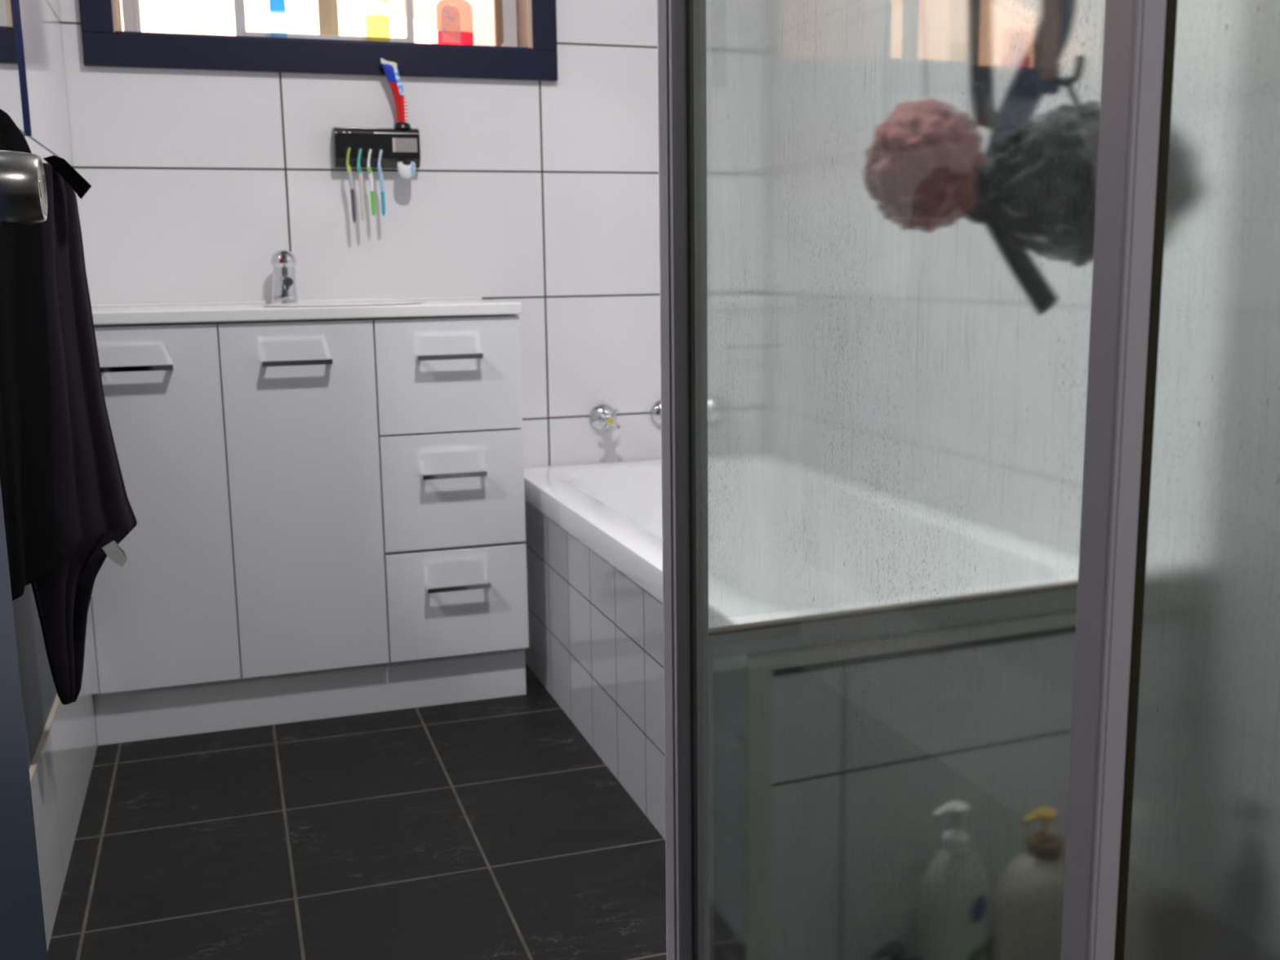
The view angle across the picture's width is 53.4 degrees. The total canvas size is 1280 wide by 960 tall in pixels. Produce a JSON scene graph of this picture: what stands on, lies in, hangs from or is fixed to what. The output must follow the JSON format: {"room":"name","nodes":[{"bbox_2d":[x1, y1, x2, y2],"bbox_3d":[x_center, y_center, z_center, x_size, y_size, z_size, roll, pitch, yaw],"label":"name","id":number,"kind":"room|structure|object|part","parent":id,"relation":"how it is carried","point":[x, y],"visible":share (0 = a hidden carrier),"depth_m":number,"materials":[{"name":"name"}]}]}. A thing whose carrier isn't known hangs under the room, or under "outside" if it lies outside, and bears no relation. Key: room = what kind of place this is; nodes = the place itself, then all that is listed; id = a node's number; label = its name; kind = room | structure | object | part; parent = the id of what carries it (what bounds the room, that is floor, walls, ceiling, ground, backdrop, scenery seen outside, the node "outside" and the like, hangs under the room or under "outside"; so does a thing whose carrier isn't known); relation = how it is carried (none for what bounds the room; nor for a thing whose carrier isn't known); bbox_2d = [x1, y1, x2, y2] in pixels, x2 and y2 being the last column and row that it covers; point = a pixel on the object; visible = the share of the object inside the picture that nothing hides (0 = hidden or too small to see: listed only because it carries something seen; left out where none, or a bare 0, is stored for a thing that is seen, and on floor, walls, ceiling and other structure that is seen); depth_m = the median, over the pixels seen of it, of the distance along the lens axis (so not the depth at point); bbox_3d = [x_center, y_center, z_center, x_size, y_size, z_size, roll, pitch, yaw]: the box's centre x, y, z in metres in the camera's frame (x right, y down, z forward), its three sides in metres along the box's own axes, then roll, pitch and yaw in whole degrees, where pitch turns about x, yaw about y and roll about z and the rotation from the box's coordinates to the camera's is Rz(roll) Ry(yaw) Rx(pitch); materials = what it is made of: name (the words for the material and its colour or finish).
{"room":"bathroom","nodes":[
{"label":"bathroom","id":0,"kind":"room"},
{"bbox_2d":[12,0,75,768],"bbox_3d":[-0.698,-0.367,0.612,0.348,2.500,4.450,-4,10,-18],"label":"wall","id":1,"kind":"structure","parent":0,"point":[40,19],"depth_m":2.20,"materials":[{"name":"white tile"}]},
{"bbox_2d":[0,0,31,136],"bbox_3d":[-0.764,-0.837,1.304,0.011,0.806,1.435,-4,10,-18],"label":"mirror","id":2,"kind":"object","parent":1,"relation":"attached to","point":[14,95],"visible":1,"depth_m":1.94,"materials":[{"name":"blue mirror"}]},
{"bbox_2d":[0,150,48,959],"bbox_3d":[-0.536,-0.194,0.925,0.113,2.030,0.820,-4,10,-18],"label":"door","id":3,"kind":"structure","parent":1,"relation":"in","point":[23,185],"depth_m":1.29,"materials":[{"name":"blue paint"}]},
{"bbox_3d":[-0.626,-0.286,1.248,0.074,0.072,0.072,-4,10,-18],"label":"knob","id":4,"kind":"part","parent":3,"relation":"part of","materials":[{"name":"silver metal"}]},
{"bbox_2d":[0,108,57,600],"bbox_3d":[-0.803,-0.167,1.610,0.034,0.613,0.283,-2,10,-8],"label":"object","id":5,"kind":"object","parent":1,"relation":"hanging from","point":[26,459],"visible":0.83,"depth_m":1.65,"materials":[{"name":"black fabric"}]},
{"bbox_2d":[29,694,60,785],"bbox_3d":[-0.918,0.408,1.950,0.008,0.005,1.450,-4,10,-18],"label":"trim","id":6,"kind":"structure","parent":1,"relation":"attached to","point":[46,730],"depth_m":1.97,"materials":[{"name":"beige"}]},
{"bbox_2d":[31,632,97,950],"bbox_3d":[-0.916,0.538,1.972,0.006,0.262,1.450,-4,10,-18],"label":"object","id":7,"kind":"structure","parent":1,"relation":"attached to","point":[60,780],"depth_m":2.10,"materials":[{"name":"white tile"}]},
{"bbox_2d":[47,662,666,959],"bbox_3d":[0.172,0.856,1.108,2.146,0.100,4.450,-4,10,-18],"label":"floor","id":8,"kind":"structure","parent":0,"point":[489,828],"depth_m":2.18,"materials":[{"name":"tile"}]},
{"bbox_2d":[85,314,528,746],"bbox_3d":[-0.746,0.076,2.845,0.928,0.871,0.370,-4,10,-18],"label":"vanity cabinet","id":9,"kind":"object","parent":8,"relation":"on","point":[329,513],"visible":0.94,"depth_m":2.70,"materials":[{"name":"white laminate"}]},
{"bbox_3d":[-1.002,-0.222,2.528,0.140,0.011,0.030,-4,10,-18],"label":"handle","id":10,"kind":"part","parent":9,"relation":"part of","materials":[{"name":"silver metal"}]},
{"bbox_3d":[-0.988,0.061,2.605,0.278,0.750,0.016,-4,10,-18],"label":"door","id":11,"kind":"part","parent":9,"relation":"part of","materials":[{"name":"white laminate"}]},
{"bbox_3d":[-0.706,-0.243,2.623,0.140,0.011,0.030,-4,10,-18],"label":"handle","id":12,"kind":"part","parent":9,"relation":"part of","materials":[{"name":"silver metal"}]},
{"bbox_3d":[-0.706,0.042,2.696,0.309,0.750,0.016,-4,10,-18],"label":"door","id":13,"kind":"part","parent":9,"relation":"part of","materials":[{"name":"white laminate"}]},
{"bbox_2d":[91,296,521,324],"bbox_3d":[-0.741,-0.373,2.784,0.905,0.031,0.351,-4,10,-18],"label":"benchtop","id":14,"kind":"object","parent":9,"relation":"on","point":[161,313],"visible":0.86,"depth_m":2.67,"materials":[{"name":"white"}]},
{"bbox_2d":[270,249,298,303],"bbox_3d":[-0.797,-0.455,2.851,0.060,0.121,0.108,-4,10,-18],"label":"mixer tap","id":15,"kind":"object","parent":14,"relation":"on","point":[283,262],"visible":0.94,"depth_m":2.86,"materials":[{"name":"silver metal"}]},
{"bbox_3d":[-0.799,-0.497,2.853,0.056,0.038,0.087,-4,10,-18],"label":"lever","id":16,"kind":"part","parent":15,"relation":"part of","materials":[{"name":"silver metal"}]},
{"bbox_3d":[-0.791,-0.445,2.841,0.028,0.035,0.082,-4,10,-18],"label":"spout","id":17,"kind":"part","parent":15,"relation":"part of","materials":[{"name":"silver metal"}]},
{"bbox_2d":[262,300,423,306],"bbox_3d":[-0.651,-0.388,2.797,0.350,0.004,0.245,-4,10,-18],"label":"basin","id":18,"kind":"object","parent":14,"relation":"in","point":[327,304],"depth_m":2.77,"materials":[{"name":"white ceramic"}]},
{"bbox_3d":[-0.411,-0.227,2.749,0.312,0.245,0.016,-4,10,-18],"label":"drawer","id":19,"kind":"part","parent":9,"relation":"part of","materials":[{"name":"white laminate"}]},
{"bbox_3d":[-0.407,-0.264,2.720,0.140,0.011,0.030,-4,10,-18],"label":"handle","id":20,"kind":"part","parent":9,"relation":"part of","materials":[{"name":"silver metal"}]},
{"bbox_3d":[-0.408,0.022,2.792,0.312,0.252,0.016,-4,10,-18],"label":"drawer","id":21,"kind":"part","parent":9,"relation":"part of","materials":[{"name":"white laminate"}]},
{"bbox_3d":[-0.404,-0.012,2.763,0.140,0.011,0.030,-4,10,-18],"label":"handle","id":22,"kind":"part","parent":9,"relation":"part of","materials":[{"name":"silver metal"}]},
{"bbox_3d":[-0.405,0.272,2.835,0.312,0.241,0.016,-4,10,-18],"label":"drawer","id":23,"kind":"part","parent":9,"relation":"part of","materials":[{"name":"white laminate"}]},
{"bbox_3d":[-0.401,0.236,2.805,0.140,0.011,0.030,-4,10,-18],"label":"handle","id":24,"kind":"part","parent":9,"relation":"part of","materials":[{"name":"silver metal"}]},
{"bbox_2d":[524,457,665,839],"bbox_3d":[0.254,0.304,2.593,0.704,0.482,1.545,-4,10,-18],"label":"bathtub","id":25,"kind":"object","parent":8,"relation":"on","point":[593,541],"visible":0.16,"depth_m":2.56,"materials":[{"name":"white tile"}]},
{"bbox_2d":[524,457,662,603],"bbox_3d":[0.254,0.250,2.584,0.704,0.372,1.545,-4,10,-18],"label":"tub","id":26,"kind":"object","parent":25,"relation":"in","point":[593,530],"depth_m":2.77,"materials":[{"name":"white ceramic"}]},
{"bbox_2d":[657,0,1279,959],"bbox_3d":[0.545,-0.216,1.266,0.898,1.950,0.898,-4,10,-18],"label":"screen","id":27,"kind":"object","parent":8,"relation":"on","point":[970,309],"visible":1,"depth_m":0.91,"materials":[{"name":"clear glass"}]},
{"bbox_3d":[0.168,-0.197,1.086,0.006,1.858,0.712,-4,10,-18],"label":"pane","id":28,"kind":"part","parent":27,"relation":"part of","materials":[{"name":"clear glass"}]},
{"bbox_3d":[0.278,-0.122,0.738,0.016,1.950,0.030,-4,10,-18],"label":"corner post","id":29,"kind":"part","parent":27,"relation":"part of","materials":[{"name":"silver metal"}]},
{"bbox_3d":[0.702,-0.165,0.863,0.853,1.858,0.006,-4,10,-18],"label":"pane","id":30,"kind":"part","parent":27,"relation":"part of","materials":[{"name":"clear glass"}]},
{"bbox_2d":[58,0,661,466],"bbox_3d":[-0.563,-0.736,3.046,2.146,2.600,0.140,-4,10,-18],"label":"wall","id":31,"kind":"structure","parent":0,"point":[542,196],"depth_m":3.01,"materials":[{"name":"white tile"}]},
{"bbox_2d":[78,0,558,81],"bbox_3d":[-0.701,-1.370,2.809,1.046,0.908,0.018,-4,10,-18],"label":"trim","id":32,"kind":"structure","parent":31,"relation":"attached to","point":[101,47],"depth_m":2.86,"materials":[{"name":"blue paint"}]},
{"bbox_2d":[111,0,533,49],"bbox_3d":[-0.721,-1.377,2.879,0.922,0.776,0.152,-4,10,-18],"label":"window","id":33,"kind":"structure","parent":31,"relation":"in","point":[513,18],"depth_m":2.98,"materials":[{"name":"beige"}]},
{"bbox_3d":[-1.025,-1.354,2.838,0.238,0.720,0.018,-4,10,-18],"label":"sash","id":34,"kind":"part","parent":33,"relation":"part of","materials":[{"name":"grey"}]},
{"bbox_2d":[268,0,285,13],"bbox_3d":[-0.822,-1.096,2.878,0.036,0.201,0.028,-4,10,-18],"label":"toiletry bottle","id":35,"kind":"object","parent":33,"relation":"on","point":[275,6],"visible":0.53,"depth_m":2.87,"materials":[{"name":"blue plastic"}]},
{"bbox_3d":[-0.716,-1.001,2.944,0.922,0.012,0.152,-4,10,-18],"label":"sill","id":36,"kind":"part","parent":33,"relation":"part of","materials":[{"name":"blue"}]},
{"bbox_3d":[-0.735,-1.368,2.909,0.406,0.724,0.018,-4,10,-18],"label":"sash","id":37,"kind":"part","parent":33,"relation":"part of","materials":[{"name":"grey"}]},
{"bbox_3d":[-0.453,-1.392,3.023,0.230,0.722,0.018,-4,10,-18],"label":"sash","id":38,"kind":"part","parent":33,"relation":"part of","materials":[{"name":"brown"}]},
{"bbox_2d":[437,31,473,44],"bbox_3d":[-0.437,-1.079,3.008,0.086,0.112,0.042,-4,10,-18],"label":"toiletry bottle","id":39,"kind":"object","parent":33,"relation":"on","point":[458,37],"visible":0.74,"depth_m":3.00,"materials":[{"name":"red plastic"}]},
{"bbox_2d":[332,122,420,168],"bbox_3d":[-0.606,-0.769,2.926,0.192,0.106,0.046,-4,10,-18],"label":"toothbrush holder","id":40,"kind":"object","parent":31,"relation":"attached to","point":[400,142],"visible":1,"depth_m":2.91,"materials":[{"name":"black plastic"}]},
{"bbox_2d":[346,147,355,222],"bbox_3d":[-0.659,-0.679,2.895,0.016,0.185,0.021,-4,10,-18],"label":"toothbrush","id":41,"kind":"object","parent":40,"relation":"hanging from","point":[348,168],"visible":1,"depth_m":2.89,"materials":[{"name":"green"}]},
{"bbox_2d":[356,148,364,221],"bbox_3d":[-0.637,-0.682,2.902,0.012,0.179,0.024,0,10,2],"label":"toothbrush","id":42,"kind":"object","parent":40,"relation":"hanging from","point":[359,170],"visible":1,"depth_m":2.90,"materials":[{"name":"teal"}]},
{"bbox_2d":[367,149,375,216],"bbox_3d":[-0.615,-0.689,2.908,0.014,0.166,0.023,-1,10,-3],"label":"toothbrush","id":43,"kind":"object","parent":40,"relation":"hanging from","point":[369,169],"visible":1,"depth_m":2.90,"materials":[{"name":"white plastic"}]},
{"bbox_2d":[377,149,385,216],"bbox_3d":[-0.593,-0.690,2.916,0.013,0.165,0.023,-1,10,0],"label":"toothbrush","id":44,"kind":"object","parent":40,"relation":"hanging from","point":[380,170],"visible":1,"depth_m":2.91,"materials":[{"name":"blue plastic"}]},
{"bbox_2d":[380,57,408,122],"bbox_3d":[-0.564,-0.890,2.917,0.058,0.144,0.027,-4,10,-18],"label":"toothpaste tube","id":45,"kind":"object","parent":40,"relation":"on","point":[390,68],"visible":0.99,"depth_m":2.91,"materials":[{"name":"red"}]},
{"bbox_2d":[397,159,415,178],"bbox_3d":[-0.536,-0.714,2.922,0.041,0.044,0.025,-4,10,-18],"label":"cup","id":46,"kind":"object","parent":40,"relation":"hanging from","point":[406,167],"visible":1,"depth_m":2.91,"materials":[{"name":"white plastic"}]},
{"bbox_2d":[588,403,621,433],"bbox_3d":[-0.084,-0.152,3.189,0.073,0.073,0.074,-4,10,-18],"label":"tap","id":47,"kind":"object","parent":31,"relation":"attached to","point":[602,417],"visible":1,"depth_m":3.20,"materials":[{"name":"silver metal"}]},
{"bbox_3d":[-0.076,-0.148,3.167,0.062,0.062,0.021,-4,10,-18],"label":"cross handle","id":48,"kind":"part","parent":47,"relation":"part of","materials":[{"name":"silver metal"}]},
{"bbox_2d":[649,399,661,426],"bbox_3d":[0.083,-0.161,3.202,0.073,0.073,0.151,-4,10,-18],"label":"spout","id":49,"kind":"object","parent":31,"relation":"attached to","point":[655,410],"visible":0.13,"depth_m":3.25,"materials":[{"name":"silver metal"}]},
{"bbox_3d":[-0.875,-0.452,1.740,0.018,0.028,0.028,-4,10,-18],"label":"robe hook","id":50,"kind":"object","parent":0,"visible":0},
{"bbox_2d":[31,155,137,704],"bbox_3d":[-0.808,-0.061,1.821,0.074,0.786,0.198,3,10,19],"label":"clothing","id":51,"kind":"object","parent":50,"relation":"hanging from","point":[94,512],"visible":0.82,"depth_m":1.83,"materials":[{"name":"black fabric"}]},
{"label":"outside","id":52,"kind":"structure","parent":0,"visible":0},
{"bbox_3d":[-3.717,-1.833,23.247,36.000,0.200,39.700,-4,10,-18],"label":"ground","id":53,"kind":"structure","parent":52,"visible":0},
{"bbox_2d":[120,0,437,44],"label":"window","id":54,"kind":"structure","parent":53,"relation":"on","point":[362,18],"depth_m":14.84,"materials":[{"name":"beige"}]}
]}

